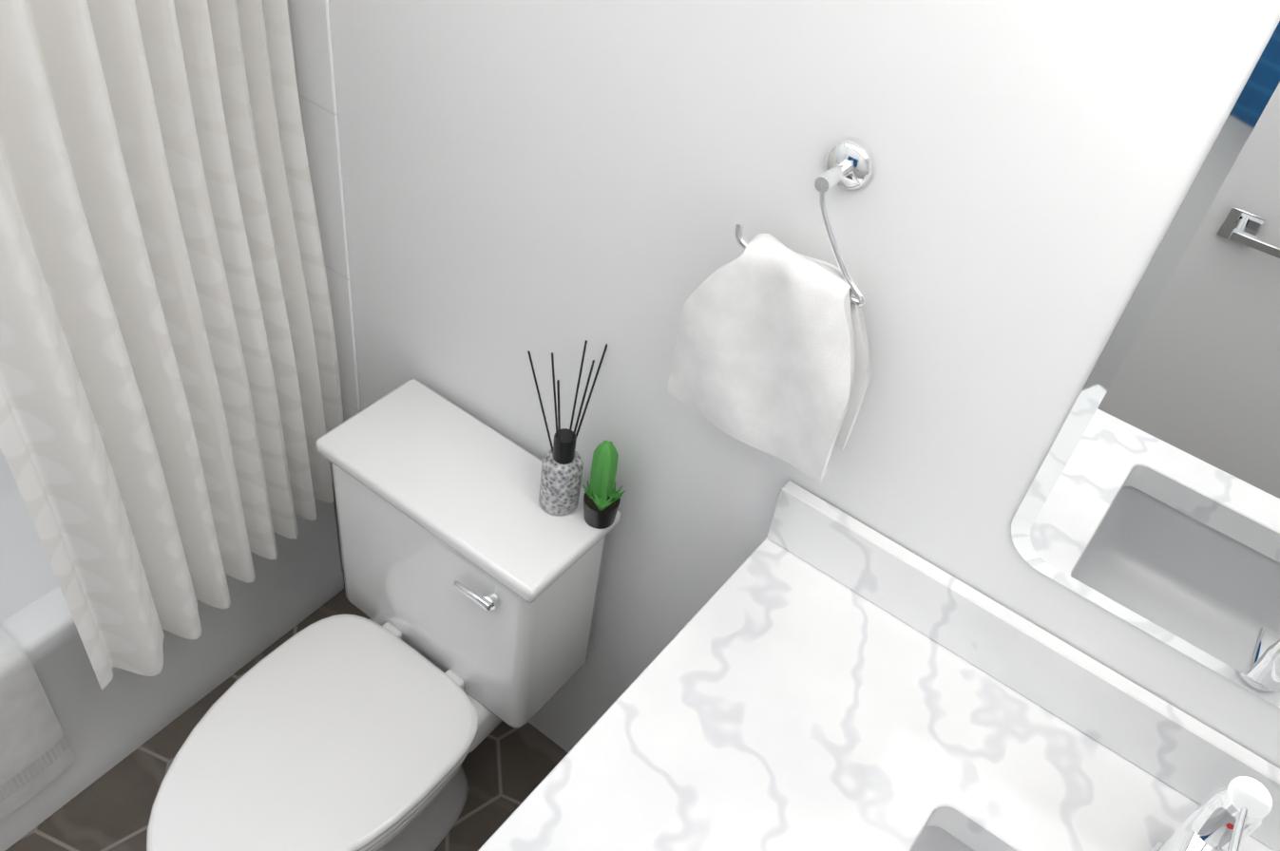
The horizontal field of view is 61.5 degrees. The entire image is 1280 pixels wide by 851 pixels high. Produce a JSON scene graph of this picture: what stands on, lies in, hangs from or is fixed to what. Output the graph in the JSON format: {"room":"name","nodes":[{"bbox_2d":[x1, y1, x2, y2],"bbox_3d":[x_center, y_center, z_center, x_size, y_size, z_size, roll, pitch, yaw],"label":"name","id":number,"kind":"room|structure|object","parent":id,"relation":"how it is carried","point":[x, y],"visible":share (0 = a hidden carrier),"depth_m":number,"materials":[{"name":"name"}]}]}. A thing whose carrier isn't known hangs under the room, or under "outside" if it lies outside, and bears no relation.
{"room":"bathroom","nodes":[
{"label":"bathroom","id":0,"kind":"room"},
{"bbox_2d":[0,0,343,690],"bbox_3d":[-0.906,-0.142,1.102,0.246,1.715,1.510,31,47,22],"label":"shower curtain","id":1,"kind":"object","parent":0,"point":[171,412],"visible":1,"depth_m":1.49,"materials":[{"name":"white fabric"}]},
{"bbox_2d":[5,584,568,850],"bbox_3d":[-0.293,1.303,1.633,3.890,0.100,1.800,31,47,22],"label":"floor","id":2,"kind":"structure","parent":0,"point":[507,770],"depth_m":2.12,"materials":[{"name":"tile"}]},
{"bbox_2d":[0,447,343,850],"bbox_3d":[-1.397,0.402,1.992,0.757,0.450,1.504,31,47,22],"label":"bathtub","id":3,"kind":"object","parent":2,"relation":"on","point":[123,715],"visible":0.17,"depth_m":2.15,"materials":[{"name":"white ceramic"}]},
{"bbox_2d":[0,628,76,821],"bbox_3d":[-1.244,0.606,1.700,0.164,0.348,0.590,31,47,22],"label":"towel","id":4,"kind":"object","parent":3,"relation":"on","point":[37,755],"visible":0.98,"depth_m":1.83,"materials":[{"name":"white fabric"}]},
{"bbox_2d":[146,379,620,850],"bbox_3d":[-0.473,0.496,1.796,0.456,0.803,0.736,31,47,22],"label":"toilet","id":5,"kind":"object","parent":2,"relation":"on","point":[471,567],"visible":1,"depth_m":1.71,"materials":[{"name":"white ceramic"}]},
{"bbox_2d":[527,340,607,515],"bbox_3d":[-0.111,0.000,1.578,0.087,0.294,0.126,31,47,22],"label":"reed diffuser","id":6,"kind":"object","parent":5,"relation":"on","point":[561,475],"visible":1,"depth_m":1.59,"materials":[{"name":"speckled ceramic"},{"name":"black plastic"},{"name":"reed sticks"}]},
{"bbox_2d":[582,440,625,529],"bbox_3d":[-0.054,0.084,1.599,0.059,0.156,0.062,31,47,22],"label":"cactus pot","id":7,"kind":"object","parent":5,"relation":"on","point":[601,498],"visible":1,"depth_m":1.60,"materials":[{"name":"black"}]},
{"bbox_2d":[477,480,1279,850],"bbox_3d":[0.433,0.874,1.327,1.220,1.111,0.651,31,47,22],"label":"bathroom vanity","id":8,"kind":"object","parent":2,"relation":"on","point":[818,675],"visible":1,"depth_m":1.27,"materials":[{"name":"white stone"}]},
{"bbox_2d":[1148,776,1272,850],"bbox_3d":[0.579,0.454,1.111,0.057,0.176,0.152,31,47,22],"label":"faucet","id":9,"kind":"object","parent":8,"relation":"on","point":[1238,806],"depth_m":1.10,"materials":[{"name":"silver metal"}]},
{"bbox_2d":[328,0,1279,768],"bbox_3d":[0.359,-0.043,1.290,3.890,2.470,0.120,31,47,22],"label":"wall","id":10,"kind":"structure","parent":0,"point":[542,181],"depth_m":1.26,"materials":[{"name":"paint"}]},
{"bbox_2d":[286,0,361,584],"bbox_3d":[-0.793,-0.683,1.767,0.850,2.470,0.006,31,47,22],"label":"surround panel","id":11,"kind":"structure","parent":10,"relation":"attached to","point":[310,29],"depth_m":1.70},
{"bbox_2d":[667,139,873,483],"bbox_3d":[0.168,-0.141,1.222,0.229,0.377,0.095,31,47,22],"label":"towel ring","id":12,"kind":"object","parent":10,"relation":"attached to","point":[772,354],"visible":1,"depth_m":1.22,"materials":[{"name":"white fabric"}]},
{"bbox_2d":[1011,20,1279,708],"bbox_3d":[0.712,-0.012,0.881,0.600,0.835,0.006,31,47,22],"label":"mirror","id":13,"kind":"object","parent":10,"relation":"attached to","point":[1150,504],"visible":1,"depth_m":1.07,"materials":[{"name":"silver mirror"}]}
]}

